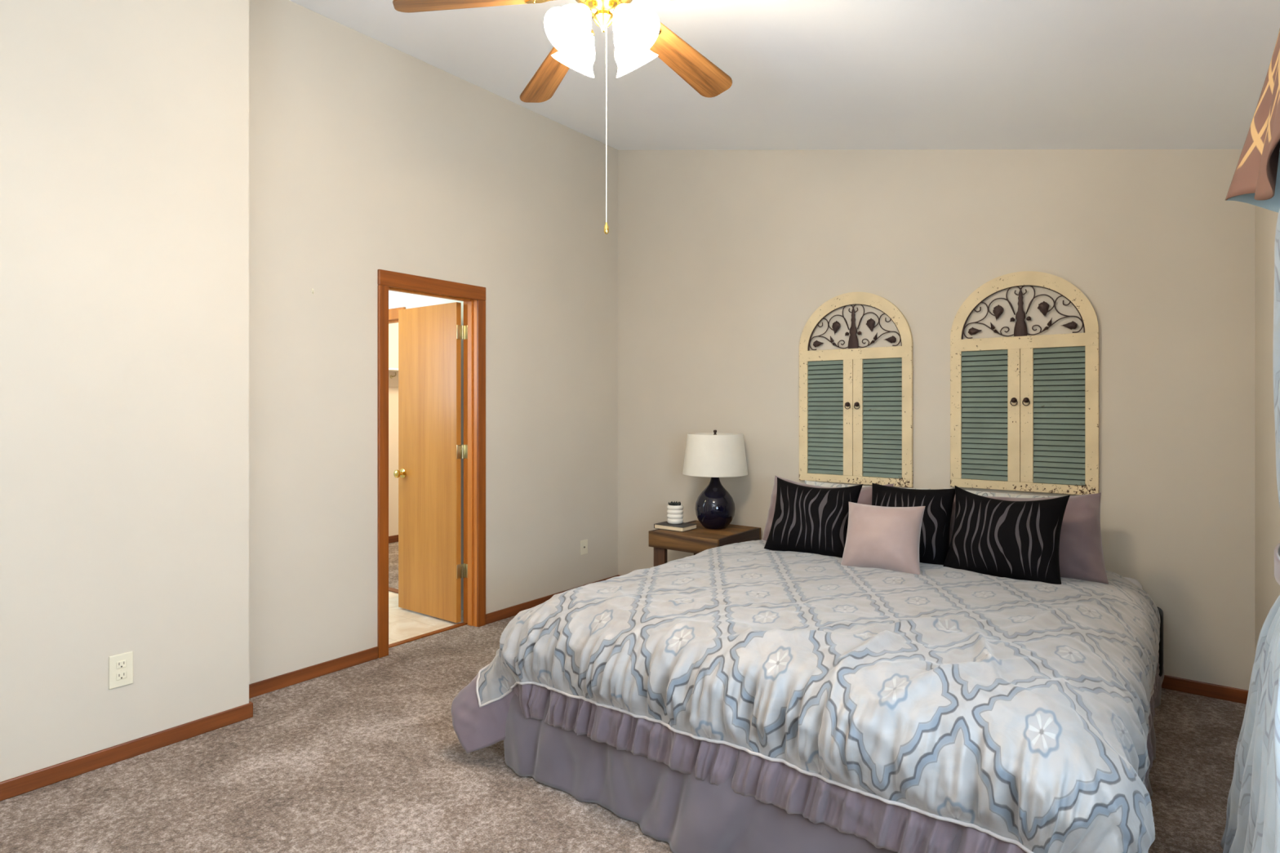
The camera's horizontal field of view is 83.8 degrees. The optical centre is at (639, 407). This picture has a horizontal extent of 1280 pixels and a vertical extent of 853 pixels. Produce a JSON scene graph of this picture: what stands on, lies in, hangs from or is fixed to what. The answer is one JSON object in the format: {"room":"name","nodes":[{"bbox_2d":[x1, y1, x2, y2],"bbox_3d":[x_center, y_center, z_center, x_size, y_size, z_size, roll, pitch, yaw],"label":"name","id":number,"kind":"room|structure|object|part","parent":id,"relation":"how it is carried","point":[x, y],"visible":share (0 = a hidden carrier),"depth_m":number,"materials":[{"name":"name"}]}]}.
{"room":"bedroom","nodes":[
{"label":"bedroom","id":0,"kind":"room"},
{"bbox_2d":[0,0,248,782],"bbox_3d":[-2.697,-0.298,2.070,0.340,3.297,2.847,0,0,37],"label":"wall","id":1,"kind":"structure","parent":0,"point":[124,124],"depth_m":2.72,"materials":[{"name":"paint"}]},
{"bbox_2d":[108,651,133,689],"bbox_3d":[-1.982,1.005,2.723,0.008,0.124,0.078,0,0,37],"label":"wall outlet","id":2,"kind":"object","parent":1,"relation":"attached to","point":[121,665],"visible":1,"depth_m":2.72,"materials":[{"name":"beige plastic"}]},
{"bbox_2d":[115,659,126,669],"bbox_3d":[-1.980,0.983,2.722,0.004,0.028,0.034,0,0,37],"label":"receptacle","id":3,"kind":"object","parent":2,"relation":"attached to","point":[120,664],"depth_m":2.72,"materials":[{"name":"beige plastic"}]},
{"bbox_2d":[115,671,126,680],"bbox_3d":[-1.980,1.026,2.722,0.004,0.028,0.034,0,0,37],"label":"receptacle","id":4,"kind":"object","parent":2,"relation":"attached to","point":[120,675],"depth_m":2.72,"materials":[{"name":"beige plastic"}]},
{"bbox_2d":[0,574,617,801],"bbox_3d":[-1.758,1.318,3.193,0.231,0.064,5.552,0,0,37],"label":"baseboard","id":5,"kind":"structure","parent":1,"relation":"attached to","point":[36,780],"depth_m":2.90,"materials":[{"name":"brown wood"}]},
{"bbox_2d":[388,322,398,536],"bbox_3d":[-1.441,0.130,6.287,2.792,2.440,1.940,0,0,37],"label":"wall","id":6,"kind":"structure","parent":0,"point":[393,327],"depth_m":7.08,"materials":[{"name":"paint"}]},
{"bbox_2d":[388,368,398,386],"bbox_3d":[-2.361,-0.284,6.937,0.320,0.168,1.780,0,0,37],"label":"closet shelf","id":7,"kind":"object","parent":6,"relation":"attached to","point":[393,372],"visible":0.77,"depth_m":7.05,"materials":[{"name":"white wood"}]},
{"bbox_2d":[388,534,398,543],"bbox_3d":[-2.487,1.310,7.026,0.013,0.069,1.830,0,0,37],"label":"baseboard","id":8,"kind":"structure","parent":6,"relation":"attached to","point":[392,539],"depth_m":7.07,"materials":[{"name":"brown wood"}]},
{"bbox_2d":[388,290,463,610],"bbox_3d":[-2.687,0.100,4.690,2.842,2.500,2.110,0,0,37],"label":"wall","id":9,"kind":"structure","parent":0,"point":[396,299],"depth_m":4.85,"materials":[{"name":"paint"}]},
{"bbox_2d":[388,586,398,593],"bbox_3d":[-2.021,1.346,5.399,0.745,0.008,0.055,0,0,37],"label":"trim","id":10,"kind":"structure","parent":9,"relation":"attached to","point":[391,589],"depth_m":5.23,"materials":[{"name":"brown wood"}]},
{"bbox_2d":[388,306,405,324],"bbox_3d":[-2.003,0.315,5.422,0.865,2.070,0.117,0,0,37],"label":"door frame","id":11,"kind":"structure","parent":9,"relation":"attached to","point":[393,313],"depth_m":5.20,"materials":[{"name":"brown wood"}]},
{"bbox_2d":[393,302,467,622],"bbox_3d":[-1.348,0.343,4.587,0.637,1.986,0.168,0,0,36],"label":"door","id":12,"kind":"structure","parent":9,"relation":"in","point":[431,571],"depth_m":4.56,"materials":[{"name":"brown wood"}]},
{"bbox_3d":[-1.589,0.439,4.702,0.062,0.062,0.066,0,0,36],"label":"knob","id":13,"kind":"part","parent":12,"relation":"part of","materials":[{"name":"gold metal"}]},
{"bbox_2d":[248,0,617,684],"bbox_3d":[-1.032,-0.322,4.429,0.110,3.344,2.925,0,0,37],"label":"wall","id":14,"kind":"structure","parent":0,"point":[366,156],"depth_m":3.85,"materials":[{"name":"paint"}]},
{"bbox_2d":[388,622,467,648],"bbox_3d":[-1.275,1.347,4.195,0.040,0.008,0.619,0,0,37],"label":"threshold","id":15,"kind":"object","parent":14,"relation":"attached to","point":[457,625],"depth_m":4.21,"materials":[{"name":"brown wood"}]},
{"bbox_2d":[377,269,485,657],"bbox_3d":[-1.235,0.304,4.165,0.147,2.092,0.739,0,0,37],"label":"door frame","id":16,"kind":"structure","parent":14,"relation":"attached to","point":[382,291],"depth_m":4.37,"materials":[{"name":"brown wood"}]},
{"bbox_2d":[580,539,587,555],"bbox_3d":[-0.402,1.013,5.154,0.014,0.104,0.076,0,0,37],"label":"wall plate","id":17,"kind":"object","parent":14,"relation":"attached to","point":[584,544],"visible":1,"depth_m":5.15,"materials":[{"name":"beige plastic"}]},
{"bbox_2d":[0,542,1246,852],"bbox_3d":[-1.331,1.397,3.394,6.971,0.106,6.610,0,0,37],"label":"floor","id":18,"kind":"structure","parent":0,"point":[369,757],"depth_m":2.54,"materials":[{"name":"carpet"}]},
{"bbox_2d":[648,520,760,566],"bbox_3d":[0.427,1.072,4.636,0.515,0.556,0.555,0,0,37],"label":"nightstand","id":19,"kind":"object","parent":18,"relation":"on","point":[699,540],"visible":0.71,"depth_m":4.49,"materials":[{"name":"brown wood"}]},
{"bbox_3d":[0.131,1.084,4.565,0.085,0.532,0.036,0,0,37],"label":"leg","id":20,"kind":"part","parent":19,"relation":"part of","materials":[{"name":"brown wood"}]},
{"bbox_2d":[653,521,697,532],"bbox_3d":[0.233,0.780,4.668,0.227,0.028,0.168,0,0,37],"label":"book","id":21,"kind":"object","parent":19,"relation":"on","point":[684,526],"visible":0.85,"depth_m":4.62,"materials":[{"name":"grey paper"}]},
{"bbox_2d":[666,501,683,524],"bbox_3d":[0.232,0.693,4.705,0.109,0.143,0.109,0,0,37],"label":"plant pot","id":22,"kind":"object","parent":21,"relation":"on","point":[674,511],"visible":1,"depth_m":4.66,"materials":[{"name":"white ceramic"}]},
{"bbox_2d":[682,430,747,528],"bbox_3d":[0.495,0.472,4.700,0.429,0.644,0.429,0,0,37],"label":"table lamp","id":23,"kind":"object","parent":19,"relation":"on","point":[714,455],"visible":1,"depth_m":4.57,"materials":[{"name":"blue glass"}]},
{"bbox_3d":[0.495,0.309,4.700,0.429,0.266,0.429,0,0,37],"label":"lamp shade","id":24,"kind":"part","parent":23,"relation":"part of","materials":[{"name":"fabric"}]},
{"bbox_2d":[503,577,1164,852],"bbox_3d":[0.941,1.085,3.047,2.067,0.530,2.462,0,0,37],"label":"bed","id":25,"kind":"object","parent":18,"relation":"on","point":[684,811],"visible":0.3,"depth_m":2.23,"materials":[{"name":"purple fabric"}]},
{"bbox_2d":[450,539,1159,852],"bbox_3d":[0.824,0.991,2.998,2.241,0.642,2.316,0,0,37],"label":"comforter","id":26,"kind":"object","parent":25,"relation":"on","point":[898,712],"visible":0.9,"depth_m":2.09,"materials":[{"name":"white fabric"}]},
{"bbox_2d":[764,477,862,557],"bbox_3d":[0.859,0.559,3.560,0.460,0.385,0.249,0,0,30],"label":"throw cushion","id":27,"kind":"object","parent":26,"relation":"on","point":[806,519],"visible":0.8,"depth_m":3.48,"materials":[{"name":"fabric"}]},
{"bbox_2d":[762,475,893,540],"bbox_3d":[0.998,0.583,3.845,0.714,0.377,0.233,0,0,38],"label":"bed pillow","id":28,"kind":"object","parent":26,"relation":"on","point":[865,495],"visible":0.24,"depth_m":3.98,"materials":[{"name":"fabric"}]},
{"bbox_2d":[804,480,930,489],"bbox_3d":[1.242,0.625,4.006,0.754,0.372,0.216,0,0,40],"label":"bed pillow","id":29,"kind":"object","parent":26,"relation":"on","point":[810,482],"visible":0.12,"depth_m":4.13,"materials":[{"name":"white fabric"}]},
{"bbox_2d":[840,502,924,574],"bbox_3d":[1.085,0.587,3.182,0.357,0.303,0.205,0,0,36],"label":"throw cushion","id":30,"kind":"object","parent":26,"relation":"on","point":[881,537],"visible":0.88,"depth_m":3.12,"materials":[{"name":"pink fabric"}]},
{"bbox_2d":[871,483,955,564],"bbox_3d":[1.298,0.570,3.433,0.417,0.372,0.240,0,0,41],"label":"throw cushion","id":31,"kind":"object","parent":26,"relation":"on","point":[934,544],"visible":0.49,"depth_m":3.33,"materials":[{"name":"fabric"}]},
{"bbox_2d":[943,488,1058,497],"bbox_3d":[1.856,0.620,3.539,0.713,0.381,0.222,0,0,41],"label":"bed pillow","id":32,"kind":"object","parent":26,"relation":"on","point":[979,493],"visible":0.09,"depth_m":3.58,"materials":[{"name":"white fabric"}]},
{"bbox_2d":[942,484,1070,584],"bbox_3d":[1.582,0.561,3.098,0.484,0.396,0.247,0,0,42],"label":"throw cushion","id":33,"kind":"object","parent":26,"relation":"on","point":[1020,540],"visible":0.79,"depth_m":3.01,"materials":[{"name":"fabric"}]},
{"bbox_2d":[949,493,1108,584],"bbox_3d":[1.753,0.583,3.280,0.673,0.407,0.247,0,0,32],"label":"bed pillow","id":34,"kind":"object","parent":26,"relation":"on","point":[1081,557],"visible":0.33,"depth_m":3.10,"materials":[{"name":"fabric"}]},
{"bbox_3d":[0.994,0.935,3.089,1.860,0.230,2.280,0,0,37],"label":"mattress","id":35,"kind":"part","parent":25,"relation":"part of","materials":[{"name":"white fabric"}]},
{"bbox_3d":[2.369,1.105,3.403,0.208,0.310,0.165,0,0,37],"label":"headboard post","id":36,"kind":"part","parent":25,"relation":"part of","materials":[{"name":"black fabric"}]},
{"bbox_2d":[289,0,1279,150],"bbox_3d":[-0.414,-1.642,2.170,4.029,0.996,5.772,0,0,37],"label":"ceiling","id":37,"kind":"structure","parent":0,"point":[805,74],"depth_m":3.12,"materials":[{"name":"paint"}]},
{"bbox_2d":[392,0,732,234],"bbox_3d":[-0.083,-1.063,2.321,1.244,1.010,1.221,0,0,37],"label":"ceiling fan","id":38,"kind":"object","parent":37,"relation":"hanging from","point":[637,30],"visible":1,"depth_m":2.29,"materials":[{"name":"gold metal"}]},
{"bbox_3d":[-0.527,-1.268,2.223,0.467,0.006,0.139,-10,14,-11],"label":"fan blade","id":39,"kind":"part","parent":38,"relation":"part of","materials":[{"name":"brown wood"}]},
{"bbox_3d":[-0.321,-1.268,2.668,0.139,0.006,0.467,-14,-3,-31],"label":"fan blade","id":40,"kind":"part","parent":38,"relation":"part of","materials":[{"name":"brown wood"}]},
{"bbox_3d":[-0.201,-1.199,2.220,0.158,0.117,0.158,0,-38,45],"label":"lamp shade","id":41,"kind":"part","parent":38,"relation":"part of","materials":[{"name":"beige glass"}]},
{"bbox_3d":[-0.201,-1.199,2.387,0.158,0.117,0.158,0,38,-45],"label":"lamp shade","id":42,"kind":"part","parent":38,"relation":"part of","materials":[{"name":"beige glass"}]},
{"bbox_3d":[-0.199,-1.203,2.223,0.056,0.082,0.056,0,-38,45],"label":"bulb","id":43,"kind":"part","parent":38,"relation":"part of","materials":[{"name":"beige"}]},
{"bbox_3d":[-0.168,-1.261,2.256,0.055,0.081,0.081,0,0,37],"label":"lamp arm","id":44,"kind":"part","parent":38,"relation":"part of","materials":[{"name":"gold metal"}]},
{"bbox_3d":[-0.166,-1.261,2.354,0.081,0.081,0.055,0,0,37],"label":"lamp arm","id":45,"kind":"part","parent":38,"relation":"part of","materials":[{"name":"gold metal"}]},
{"bbox_3d":[-0.108,-0.917,2.297,0.003,0.645,0.003,0,0,37],"label":"pull chain","id":46,"kind":"part","parent":38,"relation":"part of","materials":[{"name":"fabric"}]},
{"bbox_3d":[-0.070,-1.261,2.253,0.081,0.081,0.055,0,0,37],"label":"lamp arm","id":47,"kind":"part","parent":38,"relation":"part of","materials":[{"name":"gold metal"}]},
{"bbox_3d":[-0.037,-1.203,2.223,0.056,0.082,0.056,0,-38,-45],"label":"bulb","id":48,"kind":"part","parent":38,"relation":"part of","materials":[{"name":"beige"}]},
{"bbox_3d":[-0.034,-1.199,2.220,0.158,0.117,0.158,0,-38,-45],"label":"lamp shade","id":49,"kind":"part","parent":38,"relation":"part of","materials":[{"name":"beige glass"}]},
{"bbox_3d":[-0.034,-1.199,2.387,0.158,0.117,0.158,0,38,45],"label":"lamp shade","id":50,"kind":"part","parent":38,"relation":"part of","materials":[{"name":"beige glass"}]},
{"bbox_3d":[0.166,-1.268,2.610,0.139,0.006,0.467,-15,-20,40],"label":"fan blade","id":51,"kind":"part","parent":38,"relation":"part of","materials":[{"name":"brown wood"}]},
{"bbox_2d":[617,149,1254,690],"bbox_3d":[1.340,-0.324,4.392,3.929,3.348,0.110,0,0,37],"label":"wall","id":52,"kind":"structure","parent":0,"point":[726,258],"depth_m":4.00,"materials":[{"name":"paint"}]},
{"bbox_2d":[799,292,913,487],"bbox_3d":[1.291,-0.117,4.327,0.700,1.163,0.051,0,0,37],"label":"shutter","id":53,"kind":"object","parent":52,"relation":"attached to","point":[856,405],"visible":1,"depth_m":4.31,"materials":[{"name":"wood"}]},
{"bbox_3d":[1.155,0.064,4.440,0.233,0.704,0.013,0,0,37],"label":"louvre panel","id":54,"kind":"part","parent":53,"relation":"part of","materials":[{"name":"green wood"}]},
{"bbox_3d":[1.436,0.064,4.226,0.233,0.704,0.013,0,0,37],"label":"louvre panel","id":55,"kind":"part","parent":53,"relation":"part of","materials":[{"name":"green wood"}]},
{"bbox_2d":[617,574,1248,704],"bbox_3d":[1.303,1.318,4.343,3.709,0.064,0.013,0,0,37],"label":"baseboard","id":56,"kind":"structure","parent":52,"relation":"attached to","point":[1174,683],"depth_m":3.32,"materials":[{"name":"brown wood"}]},
{"bbox_2d":[950,271,1098,494],"bbox_3d":[2.014,-0.137,3.776,0.700,1.163,0.051,0,0,37],"label":"shutter","id":57,"kind":"object","parent":52,"relation":"attached to","point":[1024,408],"visible":1,"depth_m":3.76,"materials":[{"name":"wood"}]},
{"bbox_3d":[1.879,0.044,3.890,0.233,0.704,0.013,0,0,37],"label":"louvre panel","id":58,"kind":"part","parent":57,"relation":"part of","materials":[{"name":"green wood"}]},
{"bbox_3d":[1.983,-0.037,3.783,0.028,0.028,0.025,0,0,37],"label":"knob","id":59,"kind":"part","parent":57,"relation":"part of","materials":[{"name":"metal"}]},
{"bbox_3d":[2.029,-0.037,3.748,0.028,0.028,0.025,0,0,37],"label":"knob","id":60,"kind":"part","parent":57,"relation":"part of","materials":[{"name":"metal"}]},
{"bbox_3d":[2.160,0.044,3.676,0.233,0.704,0.013,0,0,37],"label":"louvre panel","id":61,"kind":"part","parent":57,"relation":"part of","materials":[{"name":"green wood"}]},
{"bbox_2d":[1254,205,1279,656],"bbox_3d":[1.112,0.081,0.939,0.110,2.538,5.662,0,0,37],"label":"wall","id":62,"kind":"structure","parent":0,"point":[1267,508],"depth_m":2.84,"materials":[{"name":"paint"}]},
{"bbox_2d":[1225,29,1279,212],"bbox_3d":[0.871,-0.688,0.859,0.175,0.475,2.263,0,0,37],"label":"window valance","id":63,"kind":"object","parent":62,"relation":"attached to","point":[1255,180],"visible":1,"depth_m":1.70,"materials":[{"name":"fabric"}]},
{"bbox_2d":[1220,208,1279,852],"bbox_3d":[1.366,0.228,1.544,0.145,2.221,1.512,0,0,37],"label":"window curtain","id":64,"kind":"object","parent":63,"relation":"hanging from","point":[1252,825],"visible":1,"depth_m":1.52,"materials":[{"name":"fabric"}]}
]}

